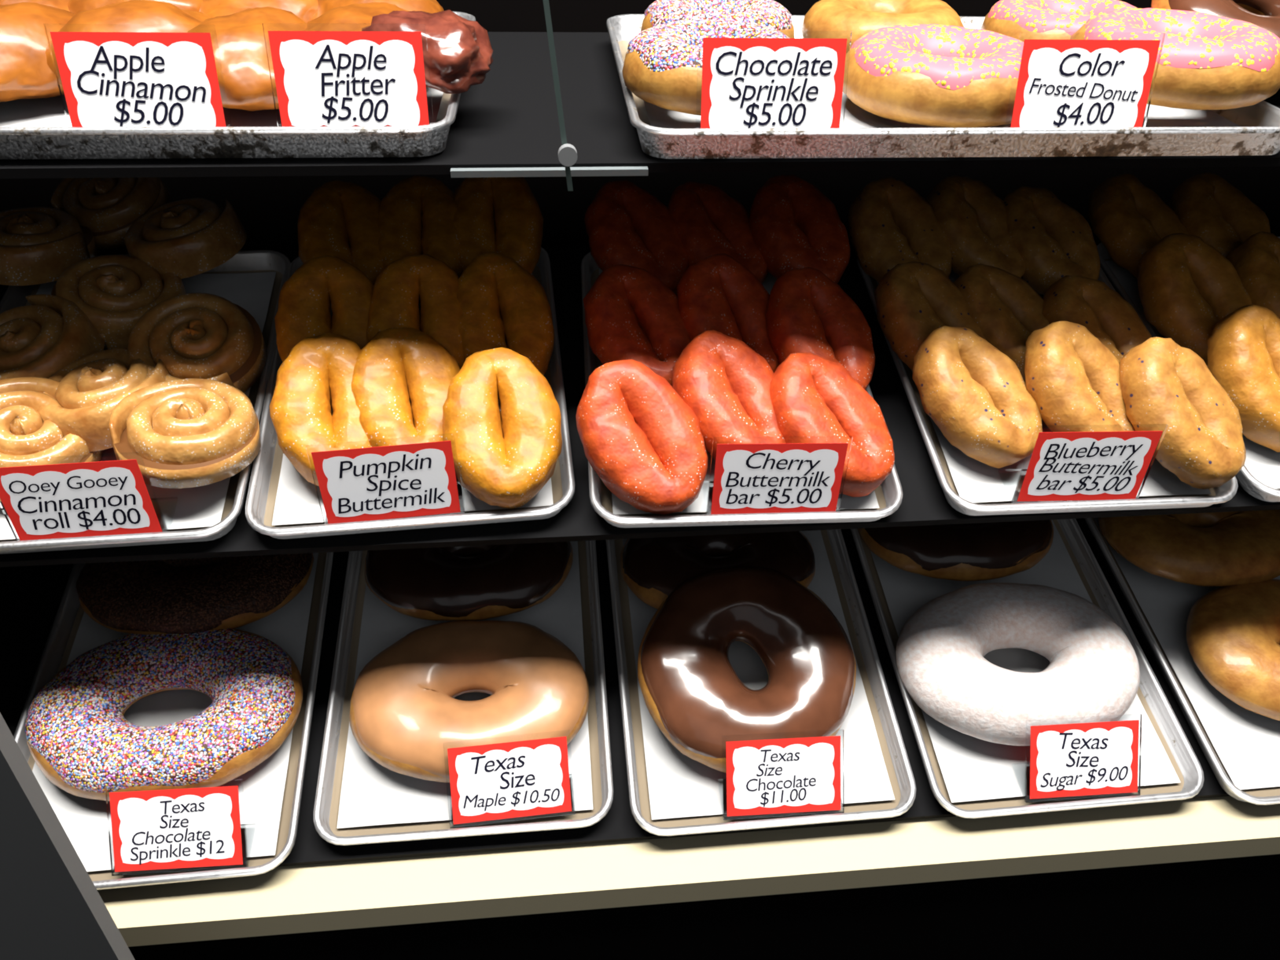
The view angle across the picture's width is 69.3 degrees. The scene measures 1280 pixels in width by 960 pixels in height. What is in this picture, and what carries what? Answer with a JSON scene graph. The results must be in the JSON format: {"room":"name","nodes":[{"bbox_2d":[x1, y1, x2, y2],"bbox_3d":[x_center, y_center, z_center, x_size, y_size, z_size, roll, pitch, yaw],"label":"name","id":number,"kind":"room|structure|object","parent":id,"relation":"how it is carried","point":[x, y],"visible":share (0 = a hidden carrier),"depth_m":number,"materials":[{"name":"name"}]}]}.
{"room":"donut shop","nodes":[
{"label":"donut shop","id":0,"kind":"room"},
{"bbox_2d":[0,712,134,959],"bbox_3d":[-1.038,0.438,0.725,1.228,1.300,0.015,-2,35,-5],"label":"wall","id":1,"kind":"structure","parent":0,"point":[51,908],"depth_m":0.70,"materials":[{"name":"grey"}]},
{"label":"outside","id":2,"kind":"structure","parent":0,"visible":0},
{"bbox_2d":[0,0,1279,959],"bbox_3d":[0.045,-0.092,1.137,3.280,1.750,0.960,-2,35,-5],"label":"display case","id":3,"kind":"object","parent":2,"point":[1197,877],"visible":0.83,"depth_m":1.06,"materials":[{"name":"black metal"}]},
{"bbox_2d":[50,177,170,249],"bbox_3d":[-0.691,-0.368,1.215,0.137,0.093,0.134,10,35,12],"label":"cinnamon roll","id":4,"kind":"object","parent":3,"relation":"on","point":[108,207],"visible":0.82,"depth_m":1.18,"materials":[{"name":"brown"}]},
{"bbox_2d":[0,249,291,554],"bbox_3d":[-0.584,-0.106,1.037,0.330,0.144,0.444,-3,35,-6],"label":"baking tray","id":5,"kind":"object","parent":3,"relation":"on","point":[258,261],"visible":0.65,"depth_m":0.96,"materials":[{"name":"metal"}]},
{"bbox_2d":[0,206,97,285],"bbox_3d":[-0.743,-0.291,1.127,0.138,0.061,0.139,10,35,12],"label":"cinnamon roll","id":6,"kind":"object","parent":5,"relation":"on","point":[37,244],"visible":0.99,"depth_m":1.10,"materials":[{"name":"brown"}]},
{"bbox_2d":[0,459,178,541],"bbox_3d":[-0.535,0.007,0.895,0.139,0.098,0.048,-3,35,-7],"label":"price sign","id":7,"kind":"object","parent":5,"relation":"on","point":[110,497],"visible":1,"depth_m":0.88,"materials":[{"name":"red"}]},
{"bbox_2d":[0,271,276,539],"bbox_3d":[-0.584,-0.102,1.043,0.282,0.112,0.398,-3,35,-6],"label":"parchment paper","id":8,"kind":"object","parent":5,"relation":"on","point":[201,506],"visible":0.15,"depth_m":0.96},
{"bbox_2d":[0,376,103,501],"bbox_3d":[-0.629,-0.046,0.946,0.135,0.088,0.138,-21,40,-28],"label":"cinnamon roll","id":9,"kind":"object","parent":8,"relation":"on","point":[25,440],"visible":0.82,"depth_m":0.92,"materials":[{"name":"brown"}]},
{"bbox_2d":[0,293,104,379],"bbox_3d":[-0.672,-0.144,1.026,0.138,0.092,0.137,15,37,19],"label":"cinnamon roll","id":10,"kind":"object","parent":8,"relation":"on","point":[36,340],"visible":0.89,"depth_m":1.00,"materials":[{"name":"brown"}]},
{"bbox_2d":[36,348,170,451],"bbox_3d":[-0.565,-0.090,0.984,0.136,0.066,0.140,-28,44,-35],"label":"cinnamon roll","id":11,"kind":"object","parent":8,"relation":"on","point":[89,387],"visible":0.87,"depth_m":0.95,"materials":[{"name":"brown"}]},
{"bbox_2d":[50,255,186,349],"bbox_3d":[-0.611,-0.214,1.089,0.140,0.082,0.139,13,36,17],"label":"cinnamon roll","id":12,"kind":"object","parent":8,"relation":"on","point":[114,292],"visible":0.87,"depth_m":1.06,"materials":[{"name":"brown"}]},
{"bbox_2d":[108,378,261,488],"bbox_3d":[-0.461,-0.053,0.940,0.140,0.062,0.138,5,35,5],"label":"cinnamon roll","id":13,"kind":"object","parent":8,"relation":"on","point":[188,433],"visible":1,"depth_m":0.91,"materials":[{"name":"brown"}]},
{"bbox_2d":[124,197,246,280],"bbox_3d":[-0.562,-0.302,1.146,0.140,0.072,0.137,30,43,35],"label":"cinnamon roll","id":14,"kind":"object","parent":8,"relation":"on","point":[187,238],"visible":0.98,"depth_m":1.11,"materials":[{"name":"brown"}]},
{"bbox_2d":[127,292,266,392],"bbox_3d":[-0.490,-0.146,1.028,0.137,0.097,0.138,-6,35,-10],"label":"cinnamon roll","id":15,"kind":"object","parent":8,"relation":"on","point":[202,335],"visible":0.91,"depth_m":1.01,"materials":[{"name":"brown"}]},
{"bbox_2d":[13,552,333,889],"bbox_3d":[-0.554,0.251,1.108,0.330,0.144,0.444,-3,35,-6],"label":"baking tray","id":16,"kind":"object","parent":3,"relation":"on","point":[56,651],"visible":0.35,"depth_m":1.08,"materials":[{"name":"metal"}]},
{"bbox_2d":[32,552,318,871],"bbox_3d":[-0.555,0.254,1.115,0.282,0.113,0.398,-3,35,-6],"label":"parchment paper","id":17,"kind":"object","parent":16,"relation":"on","point":[84,820],"visible":0.27,"depth_m":1.05,"materials":[{"name":"paper"}]},
{"bbox_2d":[24,628,302,801],"bbox_3d":[-0.545,0.260,1.067,0.300,0.099,0.210,0,34,-1],"label":"donut","id":18,"kind":"object","parent":17,"relation":"on","point":[78,734],"visible":0.95,"depth_m":1.03,"materials":[{"name":"food"}]},
{"bbox_2d":[75,553,314,634],"bbox_3d":[-0.558,0.112,1.166,0.279,0.074,0.201,3,34,2],"label":"donut","id":19,"kind":"object","parent":17,"relation":"on","point":[190,595],"visible":0.65,"depth_m":1.11,"materials":[{"name":"food"}]},
{"bbox_2d":[105,785,256,876],"bbox_3d":[-0.487,0.365,0.974,0.138,0.086,0.050,-2,35,-4],"label":"price sign","id":20,"kind":"object","parent":16,"relation":"on","point":[199,827],"visible":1,"depth_m":0.97,"materials":[{"name":"red"}]},
{"bbox_2d":[0,11,476,159],"bbox_3d":[-0.516,-0.432,0.982,0.660,0.062,0.459,-2,35,-5],"label":"baking tray","id":21,"kind":"object","parent":3,"relation":"on","point":[124,142],"visible":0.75,"depth_m":0.82,"materials":[{"name":"metal"}]},
{"bbox_2d":[0,0,70,11],"bbox_3d":[-0.673,-0.517,1.028,0.158,0.082,0.189,-19,39,-27],"label":"fritter","id":22,"kind":"object","parent":21,"relation":"on","point":[60,4],"visible":0.05,"depth_m":0.97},
{"bbox_2d":[43,23,226,127],"bbox_3d":[-0.431,-0.342,0.805,0.138,0.096,0.025,-2,35,-5],"label":"price sign","id":23,"kind":"object","parent":21,"relation":"on","point":[109,79],"visible":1,"depth_m":0.80,"materials":[{"name":"red"}]},
{"bbox_2d":[67,0,203,13],"bbox_3d":[-0.547,-0.516,1.031,0.166,0.082,0.178,27,42,32],"label":"fritter","id":24,"kind":"object","parent":21,"relation":"on","point":[74,6],"visible":0.08,"depth_m":0.98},
{"bbox_2d":[0,86,443,127],"bbox_3d":[-0.507,-0.355,0.900,0.612,0.016,0.185,-2,35,-5],"label":"parchment paper","id":25,"kind":"object","parent":21,"relation":"on","point":[48,112],"visible":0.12,"depth_m":0.91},
{"bbox_2d":[0,2,75,101],"bbox_3d":[-0.608,-0.421,0.907,0.148,0.082,0.192,18,38,23],"label":"donut","id":26,"kind":"object","parent":25,"relation":"on","point":[25,73],"visible":0.47,"depth_m":0.87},
{"bbox_2d":[45,0,212,85],"bbox_3d":[-0.505,-0.436,0.931,0.200,0.083,0.149,-21,40,-29],"label":"fritter","id":27,"kind":"object","parent":25,"relation":"on","point":[132,15],"visible":0.29,"depth_m":0.89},
{"bbox_2d":[186,6,306,111],"bbox_3d":[-0.382,-0.420,0.918,0.173,0.083,0.178,13,36,16],"label":"donut","id":28,"kind":"object","parent":25,"relation":"on","point":[238,39],"visible":0.45,"depth_m":0.85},
{"bbox_2d":[262,23,433,126],"bbox_3d":[-0.257,-0.353,0.826,0.138,0.096,0.025,-2,35,-5],"label":"price sign","id":29,"kind":"object","parent":25,"relation":"on","point":[323,78],"visible":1,"depth_m":0.82,"materials":[{"name":"red"}]},
{"bbox_2d":[303,2,409,31],"bbox_3d":[-0.283,-0.444,0.952,0.159,0.080,0.186,-9,36,-15],"label":"fritter","id":30,"kind":"object","parent":25,"relation":"on","point":[355,17],"visible":0.12,"depth_m":0.91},
{"bbox_2d":[198,0,318,23],"bbox_3d":[-0.423,-0.522,1.047,0.157,0.079,0.197,9,35,12],"label":"fritter","id":31,"kind":"object","parent":21,"relation":"on","point":[305,10],"visible":0.14,"depth_m":1.00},
{"bbox_2d":[311,0,443,20],"bbox_3d":[-0.298,-0.526,1.050,0.150,0.081,0.200,-18,39,-26],"label":"fritter","id":32,"kind":"object","parent":21,"relation":"on","point":[431,6],"visible":0.16,"depth_m":1.00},
{"bbox_2d":[361,9,493,93],"bbox_3d":[-0.206,-0.419,0.899,0.131,0.067,0.103,15,37,19],"label":"fritter","id":33,"kind":"object","parent":21,"relation":"on","point":[460,51],"visible":0.61,"depth_m":0.86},
{"bbox_2d":[245,247,575,539],"bbox_3d":[-0.256,-0.124,1.071,0.330,0.146,0.444,-4,35,-7],"label":"baking tray","id":34,"kind":"object","parent":3,"relation":"on","point":[260,506],"visible":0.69,"depth_m":0.96,"materials":[{"name":"metal"}]},
{"bbox_2d":[305,434,465,524],"bbox_3d":[-0.250,-0.010,0.925,0.140,0.100,0.048,-4,35,-8],"label":"price sign","id":35,"kind":"object","parent":34,"relation":"on","point":[395,481],"visible":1,"depth_m":0.91,"materials":[{"name":"red"}]},
{"bbox_2d":[271,272,553,525],"bbox_3d":[-0.257,-0.121,1.077,0.282,0.113,0.398,-4,35,-7],"label":"parchment paper","id":36,"kind":"object","parent":34,"relation":"on","point":[297,501],"visible":0.06,"depth_m":0.96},
{"bbox_2d":[269,332,372,486],"bbox_3d":[-0.323,-0.073,0.969,0.120,0.123,0.155,-10,36,-16],"label":"bar","id":37,"kind":"object","parent":36,"relation":"on","point":[315,378],"visible":0.73,"depth_m":0.94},
{"bbox_2d":[274,255,373,361],"bbox_3d":[-0.345,-0.168,1.039,0.130,0.138,0.138,16,37,20],"label":"bar","id":38,"kind":"object","parent":36,"relation":"on","point":[305,299],"visible":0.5,"depth_m":1.02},
{"bbox_2d":[297,179,383,285],"bbox_3d":[-0.365,-0.299,1.161,0.124,0.120,0.154,-22,41,-30],"label":"bar","id":39,"kind":"object","parent":36,"relation":"on","point":[339,219],"visible":0.68,"depth_m":1.14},
{"bbox_2d":[351,327,460,447],"bbox_3d":[-0.246,-0.084,0.986,0.119,0.122,0.160,-11,36,-17],"label":"bar","id":40,"kind":"object","parent":36,"relation":"on","point":[397,366],"visible":0.7,"depth_m":0.96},
{"bbox_2d":[366,254,464,399],"bbox_3d":[-0.250,-0.173,1.048,0.123,0.134,0.144,10,35,13],"label":"bar","id":41,"kind":"object","parent":36,"relation":"on","point":[399,289],"visible":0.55,"depth_m":1.03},
{"bbox_2d":[377,175,462,277],"bbox_3d":[-0.275,-0.306,1.169,0.120,0.124,0.158,1,34,-1],"label":"bar","id":42,"kind":"object","parent":36,"relation":"on","point":[416,214],"visible":0.6,"depth_m":1.15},
{"bbox_2d":[453,177,543,274],"bbox_3d":[-0.182,-0.320,1.176,0.121,0.137,0.147,-11,36,-17],"label":"bar","id":43,"kind":"object","parent":36,"relation":"on","point":[501,215],"visible":0.64,"depth_m":1.16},
{"bbox_2d":[456,251,554,375],"bbox_3d":[-0.160,-0.181,1.065,0.127,0.131,0.147,10,35,12],"label":"bar","id":44,"kind":"object","parent":36,"relation":"on","point":[502,304],"visible":0.68,"depth_m":1.05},
{"bbox_2d":[442,347,562,508],"bbox_3d":[-0.141,-0.055,0.949,0.128,0.125,0.150,-24,42,-32],"label":"bar","id":45,"kind":"object","parent":34,"relation":"on","point":[505,458],"visible":0.99,"depth_m":0.93,"materials":[{"name":"food"}]},
{"bbox_2d":[313,540,613,845],"bbox_3d":[-0.211,0.217,1.157,0.330,0.143,0.444,-2,35,-5],"label":"baking tray","id":46,"kind":"object","parent":3,"relation":"on","point":[330,775],"visible":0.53,"depth_m":1.08,"materials":[{"name":"metal"}]},
{"bbox_2d":[336,541,593,828],"bbox_3d":[-0.212,0.220,1.163,0.282,0.111,0.398,-2,35,-5],"label":"parchment paper","id":47,"kind":"object","parent":46,"relation":"on","point":[372,793],"visible":0.2,"depth_m":1.08,"materials":[{"name":"paper"}]},
{"bbox_2d":[364,541,572,620],"bbox_3d":[-0.223,0.099,1.211,0.270,0.073,0.199,1,34,-1],"label":"donut","id":48,"kind":"object","parent":47,"relation":"on","point":[473,583],"visible":0.66,"depth_m":1.16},
{"bbox_2d":[348,620,589,782],"bbox_3d":[-0.200,0.254,1.092,0.279,0.091,0.199,1,34,-1],"label":"donut","id":49,"kind":"object","parent":47,"relation":"on","point":[404,709],"visible":0.98,"depth_m":1.07,"materials":[{"name":"food"}]},
{"bbox_2d":[443,730,575,828],"bbox_3d":[-0.143,0.330,1.024,0.139,0.087,0.050,-4,35,-7],"label":"price sign","id":50,"kind":"object","parent":46,"relation":"on","point":[528,778],"visible":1,"depth_m":1.02,"materials":[{"name":"red"}]},
{"bbox_2d":[0,518,1230,866],"bbox_3d":[0.050,0.203,1.211,3.200,0.009,0.516,-2,50,-5],"label":"shelf","id":51,"kind":"object","parent":3,"relation":"attached to","point":[30,596],"depth_m":1.09,"materials":[{"name":"black metal"}]},
{"bbox_2d":[0,31,1279,178],"bbox_3d":[0.039,-0.444,1.056,3.200,0.009,0.504,-2,39,-5],"label":"shelf","id":52,"kind":"object","parent":3,"relation":"attached to","point":[507,124],"depth_m":0.89,"materials":[{"name":"black metal"}]},
{"bbox_2d":[0,233,1279,567],"bbox_3d":[0.045,-0.134,1.124,3.200,0.009,0.496,-2,50,-5],"label":"shelf","id":53,"kind":"object","parent":3,"relation":"attached to","point":[924,502],"depth_m":0.99,"materials":[{"name":"black metal"}]},
{"bbox_2d":[580,251,902,527],"bbox_3d":[0.100,-0.128,1.094,0.330,0.144,0.444,-1,34,-4],"label":"baking tray","id":54,"kind":"object","parent":3,"relation":"on","point":[889,494],"visible":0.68,"depth_m":0.96,"materials":[{"name":"metal"}]},
{"bbox_2d":[575,359,707,515],"bbox_3d":[0.002,-0.045,0.956,0.151,0.130,0.120,18,38,23],"label":"bar","id":55,"kind":"object","parent":54,"relation":"on","point":[645,444],"visible":1,"depth_m":0.94,"materials":[{"name":"food"}]},
{"bbox_2d":[598,268,879,514],"bbox_3d":[0.099,-0.125,1.101,0.282,0.113,0.398,-1,34,-4],"label":"parchment paper","id":56,"kind":"object","parent":54,"relation":"on","point":[703,503],"visible":0.06,"depth_m":0.98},
{"bbox_2d":[584,179,688,295],"bbox_3d":[-0.004,-0.304,1.181,0.140,0.127,0.136,9,35,11],"label":"bar","id":57,"kind":"object","parent":56,"relation":"on","point":[626,224],"visible":0.79,"depth_m":1.16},
{"bbox_2d":[582,264,690,385],"bbox_3d":[-0.002,-0.171,1.067,0.134,0.124,0.141,4,34,4],"label":"bar","id":58,"kind":"object","parent":56,"relation":"on","point":[631,313],"visible":0.79,"depth_m":1.05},
{"bbox_2d":[667,181,768,283],"bbox_3d":[0.098,-0.314,1.200,0.121,0.117,0.160,-17,38,-25],"label":"bar","id":59,"kind":"object","parent":56,"relation":"on","point":[708,221],"visible":0.7,"depth_m":1.18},
{"bbox_2d":[677,252,780,372],"bbox_3d":[0.105,-0.182,1.077,0.144,0.134,0.125,23,40,28],"label":"bar","id":60,"kind":"object","parent":56,"relation":"on","point":[717,292],"visible":0.59,"depth_m":1.06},
{"bbox_2d":[671,329,785,460],"bbox_3d":[0.101,-0.083,0.999,0.156,0.126,0.121,29,43,34],"label":"bar","id":61,"kind":"object","parent":56,"relation":"on","point":[725,383],"visible":0.69,"depth_m":0.97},
{"bbox_2d":[748,174,850,284],"bbox_3d":[0.203,-0.314,1.186,0.140,0.121,0.136,15,37,19],"label":"bar","id":62,"kind":"object","parent":56,"relation":"on","point":[793,224],"visible":0.84,"depth_m":1.16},
{"bbox_2d":[765,266,874,389],"bbox_3d":[0.206,-0.164,1.066,0.136,0.135,0.134,14,36,18],"label":"bar","id":63,"kind":"object","parent":56,"relation":"on","point":[808,312],"visible":0.74,"depth_m":1.05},
{"bbox_2d":[769,352,894,497],"bbox_3d":[0.202,-0.060,0.991,0.122,0.119,0.156,-11,36,-17],"label":"bar","id":64,"kind":"object","parent":56,"relation":"on","point":[815,398],"visible":0.87,"depth_m":0.97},
{"bbox_2d":[703,436,852,514],"bbox_3d":[0.138,-0.014,0.951,0.139,0.098,0.048,-1,34,-3],"label":"price sign","id":65,"kind":"object","parent":54,"relation":"on","point":[775,477],"visible":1,"depth_m":0.93,"materials":[{"name":"red"}]},
{"bbox_2d":[605,529,916,836],"bbox_3d":[0.134,0.214,1.178,0.330,0.143,0.444,-3,35,-6],"label":"baking tray","id":66,"kind":"object","parent":3,"relation":"on","point":[898,767],"visible":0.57,"depth_m":1.11,"materials":[{"name":"metal"}]},
{"bbox_2d":[622,530,895,819],"bbox_3d":[0.134,0.218,1.185,0.282,0.112,0.398,-3,35,-6],"label":"parchment paper","id":67,"kind":"object","parent":66,"relation":"on","point":[679,785],"visible":0.24,"depth_m":1.10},
{"bbox_2d":[619,531,815,609],"bbox_3d":[0.104,0.103,1.227,0.261,0.073,0.200,0,34,-2],"label":"donut","id":68,"kind":"object","parent":67,"relation":"on","point":[652,568],"visible":0.58,"depth_m":1.19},
{"bbox_2d":[637,566,856,772],"bbox_3d":[0.131,0.222,1.119,0.254,0.138,0.253,14,36,18],"label":"donut","id":69,"kind":"object","parent":67,"relation":"on","point":[691,688],"visible":0.98,"depth_m":1.09,"materials":[{"name":"food"}]},
{"bbox_2d":[718,729,844,819],"bbox_3d":[0.161,0.331,1.040,0.138,0.086,0.050,-2,35,-4],"label":"price sign","id":70,"kind":"object","parent":66,"relation":"on","point":[795,775],"visible":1,"depth_m":1.04,"materials":[{"name":"red"}]},
{"bbox_2d":[606,13,1279,159],"bbox_3d":[0.303,-0.456,1.044,0.660,0.062,0.459,-2,35,-5],"label":"baking tray","id":71,"kind":"object","parent":3,"relation":"on","point":[1258,133],"visible":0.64,"depth_m":0.87,"materials":[{"name":"metal"}]},
{"bbox_2d":[640,0,794,38],"bbox_3d":[0.091,-0.531,1.091,0.184,0.068,0.183,17,38,22],"label":"donut","id":72,"kind":"object","parent":71,"relation":"on","point":[771,13],"visible":0.45,"depth_m":1.05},
{"bbox_2d":[700,30,851,128],"bbox_3d":[0.120,-0.356,0.844,0.138,0.096,0.025,-2,35,-5],"label":"price sign","id":73,"kind":"object","parent":71,"relation":"on","point":[747,83],"visible":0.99,"depth_m":0.84,"materials":[{"name":"red"}]},
{"bbox_2d":[800,0,964,53],"bbox_3d":[0.293,-0.544,1.117,0.195,0.067,0.192,26,41,31],"label":"donut","id":74,"kind":"object","parent":71,"relation":"on","point":[839,18],"visible":0.41,"depth_m":1.07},
{"bbox_2d":[643,91,1240,128],"bbox_3d":[0.312,-0.379,0.962,0.612,0.017,0.185,-2,35,-5],"label":"parchment paper","id":75,"kind":"object","parent":71,"relation":"on","point":[855,116],"visible":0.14,"depth_m":0.96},
{"bbox_2d":[622,19,789,115],"bbox_3d":[0.073,-0.411,0.920,0.183,0.067,0.184,26,41,31],"label":"donut","id":76,"kind":"object","parent":75,"relation":"on","point":[662,67],"visible":0.54,"depth_m":0.88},
{"bbox_2d":[842,23,1024,127],"bbox_3d":[0.312,-0.418,0.954,0.213,0.073,0.211,15,37,19],"label":"donut","id":77,"kind":"object","parent":75,"relation":"on","point":[931,74],"visible":0.92,"depth_m":0.89,"materials":[{"name":"food"}]},
{"bbox_2d":[1069,8,1279,109],"bbox_3d":[0.555,-0.441,0.964,0.212,0.072,0.212,7,35,9],"label":"donut","id":78,"kind":"object","parent":75,"relation":"on","point":[1207,61],"visible":0.77,"depth_m":0.89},
{"bbox_2d":[980,0,1137,42],"bbox_3d":[0.517,-0.546,1.127,0.197,0.069,0.197,9,35,11],"label":"donut","id":79,"kind":"object","parent":71,"relation":"on","point":[1052,19],"visible":0.52,"depth_m":1.09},
{"bbox_2d":[1010,31,1165,127],"bbox_3d":[0.414,-0.367,0.869,0.138,0.096,0.025,-2,35,-5],"label":"price sign","id":80,"kind":"object","parent":71,"relation":"on","point":[1061,83],"visible":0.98,"depth_m":0.86,"materials":[{"name":"red"}]},
{"bbox_2d":[850,518,1204,818],"bbox_3d":[0.478,0.205,1.206,0.330,0.144,0.444,-3,35,-6],"label":"baking tray","id":81,"kind":"object","parent":3,"relation":"on","point":[1182,757],"visible":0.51,"depth_m":1.13,"materials":[{"name":"metal"}]},
{"bbox_2d":[870,519,1180,802],"bbox_3d":[0.478,0.207,1.212,0.282,0.111,0.398,-3,35,-6],"label":"parchment paper","id":82,"kind":"object","parent":81,"relation":"on","point":[973,768],"visible":0.23,"depth_m":1.13,"materials":[{"name":"paper"}]},
{"bbox_2d":[857,519,1053,580],"bbox_3d":[0.430,0.054,1.265,0.268,0.074,0.199,-6,35,-10],"label":"donut","id":83,"kind":"object","parent":82,"relation":"on","point":[986,551],"visible":0.37,"depth_m":1.20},
{"bbox_2d":[895,582,1139,745],"bbox_3d":[0.467,0.219,1.146,0.300,0.109,0.212,0,34,-1],"label":"donut","id":84,"kind":"object","parent":82,"relation":"on","point":[1092,674],"visible":0.99,"depth_m":1.11,"materials":[{"name":"food"}]},
{"bbox_2d":[1012,714,1142,802],"bbox_3d":[0.512,0.321,1.068,0.138,0.086,0.050,-2,35,-5],"label":"price sign","id":85,"kind":"object","parent":81,"relation":"on","point":[1095,758],"visible":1,"depth_m":1.07,"materials":[{"name":"red"}]},
{"bbox_2d":[856,258,1237,515],"bbox_3d":[0.469,-0.141,1.126,0.330,0.143,0.444,-2,35,-5],"label":"baking tray","id":86,"kind":"object","parent":3,"relation":"on","point":[1225,492],"visible":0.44,"depth_m":0.99,"materials":[{"name":"metal"}]},
{"bbox_2d":[876,269,1211,502],"bbox_3d":[0.468,-0.138,1.132,0.282,0.112,0.397,-2,35,-5],"label":"parchment paper","id":87,"kind":"object","parent":86,"relation":"on","point":[975,481],"visible":0.06,"depth_m":1.02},
{"bbox_2d":[847,176,951,283],"bbox_3d":[0.336,-0.312,1.199,0.121,0.136,0.151,-26,43,-34],"label":"bar","id":88,"kind":"object","parent":87,"relation":"on","point":[890,224],"visible":0.72,"depth_m":1.18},
{"bbox_2d":[874,260,986,370],"bbox_3d":[0.347,-0.182,1.097,0.154,0.123,0.125,16,37,20],"label":"bar","id":89,"kind":"object","parent":87,"relation":"on","point":[913,300],"visible":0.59,"depth_m":1.08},
{"bbox_2d":[925,174,1024,277],"bbox_3d":[0.440,-0.323,1.218,0.140,0.129,0.128,10,35,13],"label":"bar","id":90,"kind":"object","parent":87,"relation":"on","point":[973,219],"visible":0.73,"depth_m":1.19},
{"bbox_2d":[912,325,1042,468],"bbox_3d":[0.373,-0.094,1.026,0.156,0.124,0.123,20,39,25],"label":"bar","id":91,"kind":"object","parent":87,"relation":"on","point":[978,397],"visible":0.98,"depth_m":1.00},
{"bbox_2d":[953,263,1049,383],"bbox_3d":[0.445,-0.187,1.112,0.125,0.115,0.155,-12,36,-18],"label":"bar","id":92,"kind":"object","parent":87,"relation":"on","point":[1007,310],"visible":0.61,"depth_m":1.09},
{"bbox_2d":[1003,186,1100,295],"bbox_3d":[0.537,-0.312,1.222,0.149,0.122,0.128,20,39,26],"label":"bar","id":93,"kind":"object","parent":87,"relation":"on","point":[1054,241],"visible":0.79,"depth_m":1.20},
{"bbox_2d":[1024,321,1135,432],"bbox_3d":[0.490,-0.095,1.022,0.134,0.136,0.133,8,35,9],"label":"bar","id":94,"kind":"object","parent":87,"relation":"on","point":[1072,378],"visible":0.78,"depth_m":1.00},
{"bbox_2d":[1042,275,1152,362],"bbox_3d":[0.543,-0.167,1.099,0.119,0.120,0.158,-12,36,-18],"label":"bar","id":95,"kind":"object","parent":87,"relation":"on","point":[1090,303],"visible":0.48,"depth_m":1.09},
{"bbox_2d":[998,424,1168,503],"bbox_3d":[0.464,-0.027,0.980,0.139,0.098,0.048,-1,34,-4],"label":"price sign","id":96,"kind":"object","parent":86,"relation":"on","point":[1068,466],"visible":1,"depth_m":0.96,"materials":[{"name":"red"}]},
{"bbox_2d":[1119,336,1245,489],"bbox_3d":[0.586,-0.074,1.002,0.121,0.134,0.151,-23,41,-31],"label":"bar","id":97,"kind":"object","parent":86,"relation":"on","point":[1163,382],"visible":0.96,"depth_m":0.98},
{"bbox_2d":[1084,517,1279,804],"bbox_3d":[0.824,0.198,1.231,0.330,0.144,0.444,-3,35,-6],"label":"baking tray","id":98,"kind":"object","parent":3,"relation":"on","point":[1268,795],"visible":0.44,"depth_m":1.17,"materials":[{"name":"metal"}]},
{"bbox_2d":[1093,517,1279,789],"bbox_3d":[0.823,0.201,1.237,0.282,0.111,0.398,-3,35,-6],"label":"parchment paper","id":99,"kind":"object","parent":98,"relation":"in","point":[1247,742],"visible":0.27,"depth_m":1.17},
{"bbox_2d":[1098,509,1279,586],"bbox_3d":[0.774,0.065,1.284,0.270,0.071,0.200,-5,35,-10],"label":"donut","id":100,"kind":"object","parent":99,"relation":"on","point":[1243,547],"visible":0.7,"depth_m":1.23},
{"bbox_2d":[1186,579,1279,721],"bbox_3d":[0.843,0.214,1.183,0.282,0.095,0.203,0,34,-2],"label":"donut","id":101,"kind":"object","parent":99,"relation":"on","point":[1233,632],"visible":0.98,"depth_m":1.16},
{"bbox_2d":[1097,236,1279,501],"bbox_3d":[0.804,-0.156,1.158,0.330,0.143,0.444,-3,35,-6],"label":"baking tray","id":102,"kind":"object","parent":3,"relation":"on","point":[1249,483],"visible":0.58,"depth_m":1.03,"materials":[{"name":"metal"}]},
{"bbox_2d":[1105,260,1279,488],"bbox_3d":[0.803,-0.153,1.164,0.282,0.112,0.398,-3,35,-6],"label":"parchment paper","id":103,"kind":"object","parent":102,"relation":"on","point":[1262,462],"visible":0.12,"depth_m":1.06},
{"bbox_2d":[1087,173,1189,280],"bbox_3d":[0.675,-0.337,1.248,0.120,0.121,0.160,-18,39,-25],"label":"bar","id":104,"kind":"object","parent":103,"relation":"on","point":[1128,217],"visible":0.67,"depth_m":1.23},
{"bbox_2d":[1137,233,1252,365],"bbox_3d":[0.687,-0.224,1.147,0.121,0.132,0.153,-14,37,-21],"label":"bar","id":105,"kind":"object","parent":103,"relation":"on","point":[1185,284],"visible":0.83,"depth_m":1.13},
{"bbox_2d":[1170,171,1270,258],"bbox_3d":[0.792,-0.341,1.260,0.129,0.123,0.149,7,35,8],"label":"bar","id":106,"kind":"object","parent":103,"relation":"on","point":[1211,209],"visible":0.66,"depth_m":1.24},
{"bbox_2d":[1207,304,1279,452],"bbox_3d":[0.714,-0.119,1.058,0.126,0.136,0.142,6,35,7],"label":"bar","id":107,"kind":"object","parent":103,"relation":"on","point":[1243,350],"visible":0.93,"depth_m":1.04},
{"bbox_2d":[1226,231,1279,318],"bbox_3d":[0.811,-0.236,1.168,0.133,0.125,0.144,8,35,10],"label":"bar","id":108,"kind":"object","parent":103,"relation":"on","point":[1256,261],"visible":0.8,"depth_m":1.15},
{"bbox_2d":[1150,0,1279,38],"bbox_3d":[0.706,-0.541,1.075,0.210,0.126,0.203,16,37,20],"label":"donut","id":109,"kind":"object","parent":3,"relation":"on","point":[1265,14],"visible":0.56,"depth_m":1.03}
]}

